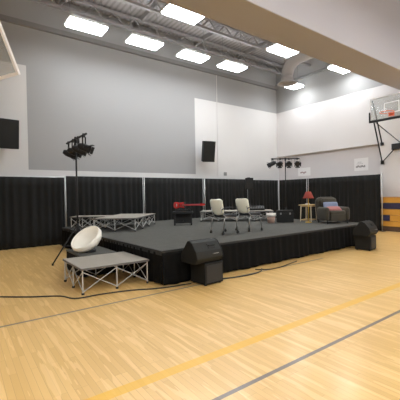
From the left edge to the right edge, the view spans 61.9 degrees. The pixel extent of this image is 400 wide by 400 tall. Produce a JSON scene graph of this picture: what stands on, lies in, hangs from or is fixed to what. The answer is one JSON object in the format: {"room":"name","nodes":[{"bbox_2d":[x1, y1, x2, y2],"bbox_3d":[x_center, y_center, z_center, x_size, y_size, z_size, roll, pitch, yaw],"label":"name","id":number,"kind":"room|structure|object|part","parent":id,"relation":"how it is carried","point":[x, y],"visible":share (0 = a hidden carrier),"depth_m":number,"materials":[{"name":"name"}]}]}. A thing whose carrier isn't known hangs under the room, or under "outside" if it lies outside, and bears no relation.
{"room":"school gymnasium","nodes":[
{"label":"school gymnasium","id":0,"kind":"room"},
{"bbox_2d":[0,0,279,226],"bbox_3d":[-5.122,-2.788,11.915,24.290,8.600,0.300,-2,1,-36],"label":"wall","id":1,"kind":"structure","parent":0,"point":[141,116],"depth_m":13.18,"materials":[{"name":"paint"}]},
{"bbox_2d":[0,118,18,148],"bbox_3d":[-6.177,-2.067,10.475,0.735,0.939,0.725,-2,1,-44],"label":"wall speaker","id":2,"kind":"object","parent":1,"relation":"attached to","point":[9,128],"visible":1,"depth_m":10.31,"materials":[{"name":"black plastic"}]},
{"bbox_2d":[0,14,277,89],"bbox_3d":[-5.215,-5.902,11.581,23.490,0.160,0.120,-2,1,-36],"label":"trim","id":3,"kind":"structure","parent":1,"relation":"attached to","point":[5,18],"depth_m":13.07,"materials":[{"name":"grey metal"}]},
{"bbox_2d":[133,2,160,27],"bbox_3d":[-0.755,-7.053,10.945,0.120,0.180,6.400,-2,1,-36],"label":"trim","id":4,"kind":"structure","parent":1,"relation":"attached to","point":[146,14],"depth_m":12.66,"materials":[{"name":"grey paint"}]},
{"bbox_2d":[201,141,215,161],"bbox_3d":[0.324,-2.205,15.190,0.556,0.982,0.761,-1,1,-20],"label":"wall speaker","id":5,"kind":"object","parent":1,"relation":"attached to","point":[208,147],"visible":1,"depth_m":14.91,"materials":[{"name":"black plastic"}]},
{"bbox_2d":[204,142,214,161],"bbox_3d":[0.425,-2.159,14.917,0.520,0.865,0.178,-1,1,-20],"label":"grille","id":6,"kind":"object","parent":5,"relation":"attached to","point":[209,147],"depth_m":14.91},
{"bbox_2d":[194,26,224,46],"bbox_3d":[1.668,-7.123,12.711,0.120,0.180,6.400,-2,1,-36],"label":"trim","id":7,"kind":"structure","parent":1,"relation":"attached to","point":[209,35],"depth_m":14.44,"materials":[{"name":"grey paint"}]},
{"bbox_2d":[216,75,218,176],"bbox_3d":[0.832,-3.557,16.054,0.025,4.900,0.025,-2,1,-36],"label":"trim","id":8,"kind":"structure","parent":1,"relation":"attached to","point":[216,75],"depth_m":16.05,"materials":[{"name":"grey paint"}]},
{"bbox_2d":[236,42,272,58],"bbox_3d":[3.768,-7.183,14.243,0.120,0.180,6.400,-2,1,-36],"label":"trim","id":9,"kind":"structure","parent":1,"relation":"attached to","point":[251,50],"depth_m":15.94,"materials":[{"name":"grey paint"}]},
{"bbox_2d":[61,0,286,66],"bbox_3d":[1.302,-7.172,3.101,25.090,0.200,22.500,-2,1,-36],"label":"ceiling","id":10,"kind":"structure","parent":0,"point":[115,5],"depth_m":13.92,"materials":[{"name":"grey metal"}]},
{"bbox_2d":[0,22,19,79],"bbox_3d":[-4.188,-4.551,6.154,1.750,4.837,0.781,-1,1,27],"label":"basketball hoop","id":11,"kind":"object","parent":10,"relation":"hanging from","point":[17,72],"visible":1,"depth_m":5.91,"materials":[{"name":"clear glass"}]},
{"bbox_2d":[64,0,108,35],"bbox_3d":[-3.549,-6.224,10.395,1.190,1.700,0.620,-2,1,-36],"label":"ceiling light","id":12,"kind":"object","parent":10,"relation":"hanging from","point":[75,22],"visible":1,"depth_m":10.29,"materials":[{"name":"grey plastic"}]},
{"bbox_2d":[125,4,163,50],"bbox_3d":[-1.933,-6.271,11.572,1.190,1.700,0.620,-2,1,-36],"label":"ceiling light","id":13,"kind":"object","parent":10,"relation":"hanging from","point":[134,39],"visible":1,"depth_m":11.47,"materials":[{"name":"grey plastic"}]},
{"bbox_2d":[29,0,283,74],"bbox_3d":[-4.912,-6.704,11.133,23.490,0.495,0.140,-2,1,-36],"label":"roof truss","id":14,"kind":"object","parent":10,"relation":"attached to","point":[81,2],"depth_m":13.42,"materials":[{"name":"grey metal"}]},
{"bbox_2d":[160,3,203,24],"bbox_3d":[-0.497,-6.270,9.773,1.190,1.700,0.620,-2,1,-36],"label":"ceiling light","id":15,"kind":"object","parent":10,"relation":"hanging from","point":[170,10],"visible":0.67,"depth_m":9.74,"materials":[{"name":"grey plastic"}]},
{"bbox_2d":[176,23,209,62],"bbox_3d":[-0.277,-6.319,12.780,1.190,1.700,0.620,-2,1,-36],"label":"ceiling light","id":16,"kind":"object","parent":10,"relation":"hanging from","point":[185,53],"visible":0.89,"depth_m":12.69,"materials":[{"name":"grey plastic"}]},
{"bbox_2d":[118,0,310,65],"bbox_3d":[-3.969,-6.701,9.840,23.490,0.495,0.140,-2,1,-36],"label":"roof truss","id":17,"kind":"object","parent":10,"relation":"attached to","point":[130,2],"depth_m":13.19,"materials":[{"name":"grey metal"}]},
{"bbox_2d":[216,29,247,71],"bbox_3d":[1.327,-6.364,13.888,1.190,1.700,0.620,-2,1,-36],"label":"ceiling light","id":18,"kind":"object","parent":10,"relation":"hanging from","point":[226,64],"visible":0.89,"depth_m":13.77,"materials":[{"name":"grey plastic"}]},
{"bbox_2d":[266,43,298,57],"bbox_3d":[3.070,-6.373,12.398,1.190,1.700,0.620,-2,1,-36],"label":"ceiling light","id":19,"kind":"object","parent":10,"relation":"hanging from","point":[274,48],"visible":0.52,"depth_m":12.32,"materials":[{"name":"grey plastic"}]},
{"bbox_2d":[284,58,303,89],"bbox_3d":[4.493,-6.459,16.419,1.190,1.700,0.620,-2,1,-36],"label":"ceiling light","id":20,"kind":"object","parent":10,"relation":"hanging from","point":[298,85],"visible":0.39,"depth_m":16.50,"materials":[{"name":"grey plastic"}]},
{"bbox_2d":[277,53,312,86],"bbox_3d":[5.112,-6.343,13.962,0.900,1.920,4.600,-2,1,-36],"label":"air duct","id":21,"kind":"object","parent":10,"relation":"hanging from","point":[293,61],"visible":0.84,"depth_m":15.14,"materials":[{"name":"silver metal"}]},
{"bbox_2d":[327,64,349,73],"bbox_3d":[6.054,-6.455,14.277,1.190,1.700,0.620,-2,1,-36],"label":"ceiling light","id":22,"kind":"object","parent":10,"relation":"hanging from","point":[332,67],"visible":0.28,"depth_m":14.31,"materials":[{"name":"grey plastic"}]},
{"bbox_2d":[0,231,399,399],"bbox_3d":[1.459,1.626,3.233,25.090,0.200,22.500,-2,1,-36],"label":"floor","id":23,"kind":"structure","parent":0,"point":[326,325],"depth_m":3.87,"materials":[{"name":"brown wood"}]},
{"bbox_2d":[59,175,66,245],"bbox_3d":[-4.531,0.332,11.288,0.400,2.360,0.400,-2,1,-36],"label":"upright","id":24,"kind":"object","parent":23,"relation":"on","point":[65,175],"visible":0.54,"depth_m":11.27,"materials":[{"name":"silver metal"}]},
{"bbox_2d":[52,133,86,265],"bbox_3d":[-3.280,-0.014,8.190,0.818,3.100,1.660,-2,1,-36],"label":"stand","id":25,"kind":"object","parent":23,"relation":"on","point":[77,227],"visible":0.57,"depth_m":8.31,"materials":[{"name":"black metal"}]},
{"bbox_2d":[63,141,74,159],"bbox_3d":[-3.450,-1.297,8.866,0.383,0.516,0.259,-1,1,-18],"label":"stage light","id":26,"kind":"object","parent":25,"relation":"hanging from","point":[65,152],"visible":0.71,"depth_m":8.79,"materials":[{"name":"black metal"}]},
{"bbox_2d":[67,139,81,158],"bbox_3d":[-3.189,-1.296,8.503,0.383,0.516,0.259,-1,1,-6],"label":"stage light","id":27,"kind":"object","parent":25,"relation":"hanging from","point":[69,150],"visible":0.53,"depth_m":8.43,"materials":[{"name":"black metal"}]},
{"bbox_2d":[72,136,86,157],"bbox_3d":[-2.931,-1.296,8.153,0.383,0.516,0.259,-1,1,-14],"label":"stage light","id":28,"kind":"object","parent":25,"relation":"hanging from","point":[75,148],"visible":0.61,"depth_m":8.07,"materials":[{"name":"black metal"}]},
{"bbox_2d":[77,133,94,155],"bbox_3d":[-2.671,-1.295,7.789,0.383,0.516,0.259,-1,1,-2],"label":"stage light","id":29,"kind":"object","parent":25,"relation":"hanging from","point":[84,147],"visible":0.99,"depth_m":7.72,"materials":[{"name":"black metal"}]},
{"bbox_3d":[-2.546,-1.160,7.796,0.139,0.240,0.259,-1,1,-2],"label":"barn door","id":30,"kind":"part","parent":29,"relation":"part of","materials":[{"name":"black metal"}]},
{"bbox_2d":[66,246,115,277],"bbox_3d":[-2.372,1.314,7.245,0.760,0.430,1.060,-2,1,-36],"label":"step platform","id":31,"kind":"object","parent":23,"relation":"on","point":[71,253],"visible":0.46,"depth_m":6.94,"materials":[{"name":"carpet"}]},
{"bbox_2d":[71,226,101,252],"bbox_3d":[-2.420,0.834,7.111,0.600,0.535,0.675,-2,1,-36],"label":"chair","id":32,"kind":"object","parent":31,"relation":"on","point":[87,239],"visible":1,"depth_m":7.12,"materials":[{"name":"white plastic"},{"name":"black metal"}]},
{"bbox_2d":[0,283,191,298],"bbox_3d":[-2.427,1.549,5.492,4.629,0.022,0.622,-1,1,-6],"label":"cable","id":33,"kind":"object","parent":23,"relation":"on","point":[186,283],"visible":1,"depth_m":5.38,"materials":[{"name":"black plastic"}]},
{"bbox_2d":[63,251,148,294],"bbox_3d":[-1.768,1.321,6.238,1.234,0.435,1.164,-2,1,-36],"label":"platform","id":34,"kind":"object","parent":23,"relation":"on","point":[83,263],"visible":1,"depth_m":6.05,"materials":[{"name":"grey metal"}]},
{"bbox_3d":[-1.916,1.340,5.449,0.021,0.385,0.021,0,1,31],"label":"leg","id":35,"kind":"part","parent":34,"relation":"part of","materials":[{"name":"silver metal"}]},
{"bbox_3d":[-1.444,1.327,5.794,0.021,0.385,0.021,-1,1,-14],"label":"leg","id":36,"kind":"part","parent":34,"relation":"part of","materials":[{"name":"silver metal"}]},
{"bbox_2d":[144,177,144,209],"bbox_3d":[-2.156,0.263,13.020,0.400,2.360,0.400,-2,1,-36],"label":"upright","id":37,"kind":"object","parent":23,"relation":"on","point":[144,177],"visible":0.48,"depth_m":13.00,"materials":[{"name":"silver metal"}]},
{"bbox_2d":[143,177,202,221],"bbox_3d":[-1.033,0.236,13.975,2.922,2.315,0.104,-2,1,-36],"label":"curtain","id":38,"kind":"object","parent":23,"relation":"on","point":[161,194],"visible":0.59,"depth_m":13.80,"materials":[{"name":"black fabric"}]},
{"bbox_2d":[204,178,205,216],"bbox_3d":[0.219,0.195,14.751,0.400,2.360,0.400,-2,1,-36],"label":"upright","id":39,"kind":"object","parent":23,"relation":"on","point":[204,178],"visible":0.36,"depth_m":14.73,"materials":[{"name":"silver metal"}]},
{"bbox_2d":[191,260,222,285],"bbox_3d":[0.126,1.307,6.103,0.430,0.399,0.429,-2,1,-40],"label":"cube","id":40,"kind":"object","parent":23,"relation":"on","point":[208,273],"visible":0.91,"depth_m":5.93,"materials":[{"name":"black"}]},
{"bbox_2d":[181,238,222,264],"bbox_3d":[0.045,0.911,6.021,0.622,0.397,0.495,-2,1,-40],"label":"speaker","id":41,"kind":"object","parent":40,"relation":"on","point":[200,251],"visible":1,"depth_m":5.87},
{"bbox_2d":[207,263,221,283],"bbox_3d":[0.260,1.301,5.944,0.360,0.310,0.012,-2,1,-40],"label":"grille","id":42,"kind":"object","parent":40,"relation":"attached to","point":[214,270],"depth_m":5.93,"materials":[{"name":"black"}]},
{"bbox_2d":[62,216,357,284],"bbox_3d":[0.441,1.119,10.624,7.580,0.628,6.300,-2,1,-38],"label":"stage platform","id":43,"kind":"object","parent":23,"relation":"on","point":[163,243],"visible":0.71,"depth_m":7.98,"materials":[{"name":"fabric"}]},
{"bbox_2d":[70,215,111,228],"bbox_3d":[-3.439,0.690,10.597,1.144,0.370,0.624,-1,1,6],"label":"platform","id":44,"kind":"object","parent":43,"relation":"on","point":[79,216],"visible":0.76,"depth_m":10.36,"materials":[{"name":"grey metal"}]},
{"bbox_2d":[93,213,155,231],"bbox_3d":[-2.247,0.672,10.363,1.224,0.370,2.304,-1,1,6],"label":"platform","id":45,"kind":"object","parent":43,"relation":"on","point":[117,217],"visible":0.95,"depth_m":9.85,"materials":[{"name":"grey metal"}]},
{"bbox_2d":[172,211,192,225],"bbox_3d":[-0.553,0.594,10.885,0.660,0.450,0.360,-1,1,0],"label":"table","id":46,"kind":"object","parent":43,"relation":"on","point":[179,216],"visible":1,"depth_m":11.00,"materials":[{"name":"black"}]},
{"bbox_2d":[175,208,190,211],"bbox_3d":[-0.558,0.321,10.878,0.500,0.095,0.145,-1,1,0],"label":"guitar stand","id":47,"kind":"object","parent":46,"relation":"on","point":[188,209],"visible":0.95,"depth_m":10.81,"materials":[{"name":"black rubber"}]},
{"bbox_2d":[173,202,204,208],"bbox_3d":[-0.343,0.164,10.870,1.045,0.214,0.063,-1,1,0],"label":"electric guitar","id":48,"kind":"object","parent":47,"relation":"on","point":[176,204],"visible":1,"depth_m":10.84,"materials":[{"name":"red paint"}]},
{"bbox_3d":[-0.553,0.597,11.015,0.540,0.340,0.020,-1,1,0],"label":"panel","id":49,"kind":"part","parent":46,"relation":"part of","materials":[{"name":"black"}]},
{"bbox_3d":[0.395,0.851,10.624,7.500,0.085,6.244,-2,1,-38],"label":"edge trim","id":50,"kind":"part","parent":43,"relation":"part of","materials":[{"name":"black"}]},
{"bbox_2d":[210,199,238,234],"bbox_3d":[0.605,0.403,8.374,0.618,0.866,0.558,-2,1,-36],"label":"office chair","id":51,"kind":"object","parent":43,"relation":"on","point":[217,208],"visible":1,"depth_m":8.20,"materials":[{"name":"white fabric"}]},
{"bbox_3d":[0.416,0.176,8.236,0.161,0.403,0.486,-2,1,-36],"label":"backrest","id":52,"kind":"part","parent":51,"relation":"part of","materials":[{"name":"white plastic"}]},
{"bbox_3d":[0.648,0.389,8.406,0.510,0.060,0.450,-2,1,-36],"label":"seat","id":53,"kind":"part","parent":51,"relation":"part of","materials":[{"name":"grey fabric"}]},
{"bbox_2d":[200,209,273,221],"bbox_3d":[1.362,0.576,12.461,2.624,0.370,1.054,-1,1,6],"label":"platform","id":54,"kind":"object","parent":43,"relation":"on","point":[202,212],"visible":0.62,"depth_m":12.06,"materials":[{"name":"grey metal"}]},
{"bbox_2d":[249,205,264,210],"bbox_3d":[2.076,0.293,12.409,0.620,0.170,0.400,-1,1,6],"label":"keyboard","id":55,"kind":"object","parent":54,"relation":"on","point":[259,207],"visible":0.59,"depth_m":12.27,"materials":[{"name":"black plastic"}]},
{"bbox_2d":[235,198,262,231],"bbox_3d":[1.306,0.382,8.923,0.618,0.866,0.558,-2,1,-36],"label":"office chair","id":56,"kind":"object","parent":43,"relation":"on","point":[242,205],"visible":1,"depth_m":8.75,"materials":[{"name":"white fabric"}]},
{"bbox_3d":[1.117,0.156,8.785,0.161,0.403,0.486,-2,1,-36],"label":"backrest","id":57,"kind":"part","parent":56,"relation":"part of","materials":[{"name":"white fabric"}]},
{"bbox_3d":[1.349,0.368,8.954,0.510,0.060,0.450,-2,1,-36],"label":"seat","id":58,"kind":"part","parent":56,"relation":"part of","materials":[{"name":"grey fabric"}]},
{"bbox_2d":[266,213,275,222],"bbox_3d":[2.362,0.598,11.080,0.325,0.330,0.320,-2,1,-36],"label":"bucket","id":59,"kind":"object","parent":43,"relation":"on","point":[270,216],"visible":0.96,"depth_m":10.96,"materials":[{"name":"white"}]},
{"bbox_2d":[276,210,293,221],"bbox_3d":[2.872,0.541,11.274,0.550,0.400,0.359,-1,1,9],"label":"road case","id":60,"kind":"object","parent":43,"relation":"on","point":[281,215],"visible":1,"depth_m":11.11,"materials":[{"name":"black"}]},
{"bbox_2d":[299,204,316,221],"bbox_3d":[3.746,0.440,11.519,0.460,0.577,0.600,0,1,40],"label":"side table","id":61,"kind":"object","parent":43,"relation":"on","point":[301,205],"visible":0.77,"depth_m":11.38,"materials":[{"name":"brown wood"}]},
{"bbox_2d":[303,190,313,222],"bbox_3d":[3.587,0.212,11.031,0.350,1.060,0.350,-2,1,-36],"label":"floor lamp","id":62,"kind":"object","parent":43,"relation":"on","point":[308,194],"visible":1,"depth_m":10.95,"materials":[{"name":"red fabric"}]},
{"bbox_3d":[3.581,-0.168,11.026,0.350,0.220,0.350,-2,1,-36],"label":"lamp shade","id":63,"kind":"part","parent":62,"relation":"part of","materials":[{"name":"red fabric"}]},
{"bbox_2d":[315,197,349,223],"bbox_3d":[4.239,0.318,10.793,0.808,0.833,0.926,-1,1,-6],"label":"armchair","id":64,"kind":"object","parent":43,"relation":"on","point":[322,213],"visible":0.96,"depth_m":10.40,"materials":[{"name":"grey fabric"}]},
{"bbox_3d":[3.925,0.435,10.635,0.146,0.422,0.666,-1,1,-6],"label":"armrest","id":65,"kind":"part","parent":64,"relation":"part of","materials":[{"name":"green fabric"}]},
{"bbox_3d":[4.203,0.234,11.115,0.705,0.674,0.276,-1,1,-6],"label":"backrest","id":66,"kind":"part","parent":64,"relation":"part of","materials":[{"name":"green fabric"}]},
{"bbox_2d":[321,198,335,204],"bbox_3d":[4.219,0.060,10.937,0.516,0.245,0.149,-1,1,-6],"label":"pillow","id":67,"kind":"object","parent":64,"relation":"on","point":[322,199],"depth_m":10.89,"materials":[{"name":"grey fabric"}]},
{"bbox_2d":[323,202,337,206],"bbox_3d":[4.216,0.190,10.754,0.500,0.257,0.175,-1,1,-6],"label":"cushion","id":68,"kind":"object","parent":64,"relation":"on","point":[325,204],"visible":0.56,"depth_m":10.71,"materials":[{"name":"blue fabric"}]},
{"bbox_2d":[328,206,341,210],"bbox_3d":[4.214,0.284,10.523,0.480,0.163,0.219,-1,1,-2],"label":"cushion","id":69,"kind":"object","parent":64,"relation":"on","point":[331,208],"visible":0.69,"depth_m":10.44,"materials":[{"name":"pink fabric"}]},
{"bbox_2d":[329,210,345,215],"bbox_3d":[4.258,0.405,10.634,0.516,0.163,0.594,-1,1,-6],"label":"seat cushion","id":70,"kind":"object","parent":64,"relation":"on","point":[336,212],"depth_m":10.34,"materials":[{"name":"grey fabric"}]},
{"bbox_3d":[4.291,0.548,10.354,0.482,0.211,0.036,-1,1,-6],"label":"panel","id":71,"kind":"part","parent":64,"relation":"part of","materials":[{"name":"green fabric"}]},
{"bbox_3d":[4.584,0.422,10.705,0.146,0.422,0.666,-1,1,-6],"label":"armrest","id":72,"kind":"part","parent":64,"relation":"part of","materials":[{"name":"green fabric"}]},
{"bbox_3d":[2.087,0.131,14.207,0.440,1.180,0.440,-2,1,-36],"label":"pole","id":73,"kind":"object","parent":43,"relation":"on","visible":0},
{"bbox_2d":[245,177,252,188],"bbox_3d":[2.073,-0.710,14.187,0.335,0.503,0.314,-1,1,-6],"label":"speaker","id":74,"kind":"object","parent":73,"relation":"on","point":[248,181],"visible":1,"depth_m":14.04},
{"bbox_2d":[203,178,247,216],"bbox_3d":[1.263,0.170,15.645,2.722,2.315,0.101,-2,1,-36],"label":"curtain","id":75,"kind":"object","parent":23,"relation":"on","point":[228,191],"visible":0.55,"depth_m":15.58,"materials":[{"name":"black fabric"}]},
{"bbox_2d":[223,268,261,278],"bbox_3d":[0.911,1.473,6.624,1.226,0.026,0.206,-2,1,-40],"label":"cable","id":76,"kind":"object","parent":23,"relation":"on","point":[261,268],"visible":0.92,"depth_m":6.47,"materials":[{"name":"black plastic"}]},
{"bbox_2d":[249,180,277,217],"bbox_3d":[3.284,0.122,17.113,2.223,2.295,0.114,-2,1,-35],"label":"curtain","id":77,"kind":"object","parent":23,"relation":"on","point":[264,192],"visible":0.56,"depth_m":17.16,"materials":[{"name":"black fabric"}]},
{"bbox_2d":[255,261,296,269],"bbox_3d":[1.768,1.446,7.349,1.360,0.022,0.227,-2,1,-36],"label":"cable","id":78,"kind":"object","parent":23,"relation":"on","point":[294,261],"visible":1,"depth_m":7.13,"materials":[{"name":"black plastic"}]},
{"bbox_2d":[271,158,299,209],"bbox_3d":[3.976,-0.346,15.608,1.179,3.280,1.004,-2,1,-44],"label":"stand","id":79,"kind":"object","parent":23,"relation":"on","point":[271,158],"visible":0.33,"depth_m":15.65,"materials":[{"name":"black metal"}]},
{"bbox_2d":[267,158,275,168],"bbox_3d":[3.361,-1.718,15.662,0.446,0.482,0.302,-1,1,-1],"label":"stage light","id":80,"kind":"object","parent":79,"relation":"hanging from","point":[272,163],"visible":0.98,"depth_m":15.58,"materials":[{"name":"black metal"}]},
{"bbox_2d":[276,158,282,167],"bbox_3d":[3.747,-1.724,15.623,0.302,0.482,0.446,-1,1,24],"label":"stage light","id":81,"kind":"object","parent":79,"relation":"hanging from","point":[279,164],"visible":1,"depth_m":15.55,"materials":[{"name":"black metal"}]},
{"bbox_2d":[286,159,291,167],"bbox_3d":[4.163,-1.732,15.621,0.302,0.482,0.446,-1,1,15],"label":"stage light","id":82,"kind":"object","parent":79,"relation":"hanging from","point":[288,164],"visible":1,"depth_m":15.55,"materials":[{"name":"black metal"}]},
{"bbox_2d":[294,158,300,167],"bbox_3d":[4.558,-1.739,15.620,0.302,0.482,0.446,-1,1,9],"label":"stage light","id":83,"kind":"object","parent":79,"relation":"hanging from","point":[297,164],"visible":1,"depth_m":15.55,"materials":[{"name":"black metal"}]},
{"bbox_2d":[279,179,307,219],"bbox_3d":[4.767,0.096,17.045,0.102,2.295,1.772,-2,1,-36],"label":"curtain","id":84,"kind":"object","parent":23,"relation":"on","point":[296,189],"visible":0.69,"depth_m":16.93,"materials":[{"name":"black fabric"}]},
{"bbox_2d":[309,174,380,230],"bbox_3d":[6.320,0.100,14.918,0.109,2.295,3.423,-2,1,-37],"label":"curtain","id":85,"kind":"object","parent":23,"relation":"on","point":[361,194],"visible":0.61,"depth_m":14.42,"materials":[{"name":"black fabric"}]},
{"bbox_2d":[355,235,375,250],"bbox_3d":[4.614,1.179,9.289,0.430,0.399,0.429,-2,1,-44],"label":"cube","id":86,"kind":"object","parent":23,"relation":"on","point":[368,243],"visible":0.94,"depth_m":9.13,"materials":[{"name":"black"}]},
{"bbox_2d":[353,220,377,236],"bbox_3d":[4.615,0.780,9.275,0.622,0.397,0.495,-2,1,-44],"label":"speaker","id":87,"kind":"object","parent":86,"relation":"on","point":[366,228],"visible":1,"depth_m":9.10},
{"bbox_2d":[371,237,375,248],"bbox_3d":[4.759,1.173,9.139,0.360,0.310,0.012,-2,1,-44],"label":"grille","id":88,"kind":"object","parent":86,"relation":"attached to","point":[373,239],"depth_m":9.11,"materials":[{"name":"black metal"}]},
{"bbox_2d":[381,173,384,231],"bbox_3d":[7.353,0.086,13.468,0.200,2.360,0.200,-2,1,-36],"label":"upright","id":89,"kind":"object","parent":23,"relation":"on","point":[381,173],"visible":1,"depth_m":13.45,"materials":[{"name":"silver metal"}]},
{"bbox_2d":[381,197,399,231],"bbox_3d":[9.758,0.570,10.766,0.480,1.387,7.500,-2,1,-36],"label":"bleachers","id":90,"kind":"object","parent":23,"relation":"on","point":[391,205],"visible":0.93,"depth_m":13.33,"materials":[{"name":"brown wood"}]},
{"bbox_2d":[276,58,399,196],"bbox_3d":[10.828,-3.046,10.055,0.500,8.600,21.500,-2,1,-36],"label":"wall","id":91,"kind":"structure","parent":0,"point":[324,123],"depth_m":15.77,"materials":[{"name":"paint"}]},
{"bbox_2d":[161,0,399,89],"bbox_3d":[-1.047,-5.521,5.878,23.490,3.100,0.990,-2,1,-36],"label":"ceiling beam","id":92,"kind":"structure","parent":91,"relation":"attached to","point":[360,37],"depth_m":8.73,"materials":[{"name":"grey paint"}]},
{"bbox_2d":[275,67,327,86],"bbox_3d":[6.080,-6.300,15.930,0.100,0.100,6.400,-2,1,-36],"label":"trim","id":93,"kind":"structure","parent":91,"relation":"attached to","point":[325,68],"depth_m":16.63,"materials":[{"name":"grey metal"}]},
{"bbox_2d":[298,167,310,175],"bbox_3d":[5.424,-1.468,17.367,0.010,0.420,0.760,-2,1,-36],"label":"paper sign","id":94,"kind":"object","parent":91,"relation":"attached to","point":[301,171],"visible":1,"depth_m":17.35,"materials":[{"name":"white paper"}]},
{"bbox_2d":[354,157,367,170],"bbox_3d":[7.207,-1.593,14.917,0.010,0.560,0.640,-2,1,-36],"label":"paper sign","id":95,"kind":"object","parent":91,"relation":"attached to","point":[360,164],"visible":1,"depth_m":14.93,"materials":[{"name":"white paper"}]},
{"bbox_2d":[369,92,399,163],"bbox_3d":[7.422,-2.687,12.522,2.114,2.430,2.200,-2,1,-36],"label":"basketball hoop","id":96,"kind":"object","parent":91,"relation":"attached to","point":[396,146],"visible":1,"depth_m":12.87,"materials":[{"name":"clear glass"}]},
{"bbox_3d":[7.147,-3.080,13.422,0.052,1.536,1.474,0,1,41],"label":"arm","id":97,"kind":"part","parent":96,"relation":"part of","materials":[{"name":"black metal"}]},
{"bbox_3d":[7.158,-2.285,13.395,0.052,1.486,1.430,0,1,40],"label":"arm","id":98,"kind":"part","parent":96,"relation":"part of","materials":[{"name":"black metal"}]},
{"bbox_3d":[7.053,-3.451,12.252,0.040,0.880,1.620,-2,1,-36],"label":"board frame","id":99,"kind":"part","parent":96,"relation":"part of","materials":[{"name":"white"}]},
{"bbox_3d":[-2.379,-0.834,13.078,11.600,0.036,0.034,-2,1,-36],"label":"crossbar","id":100,"kind":"object","parent":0,"visible":0},
{"bbox_2d":[0,176,64,249],"bbox_3d":[-5.782,0.398,10.510,2.921,2.265,0.102,-2,1,-36],"label":"curtain","id":101,"kind":"object","parent":100,"relation":"hanging from","point":[32,209],"visible":0.98,"depth_m":10.74,"materials":[{"name":"black fabric"}]},
{"bbox_2d":[65,176,142,226],"bbox_3d":[-3.409,0.304,12.243,2.922,2.315,0.104,-2,1,-36],"label":"curtain","id":102,"kind":"object","parent":100,"relation":"hanging from","point":[96,195],"visible":0.75,"depth_m":12.16,"materials":[{"name":"black fabric"}]}
]}

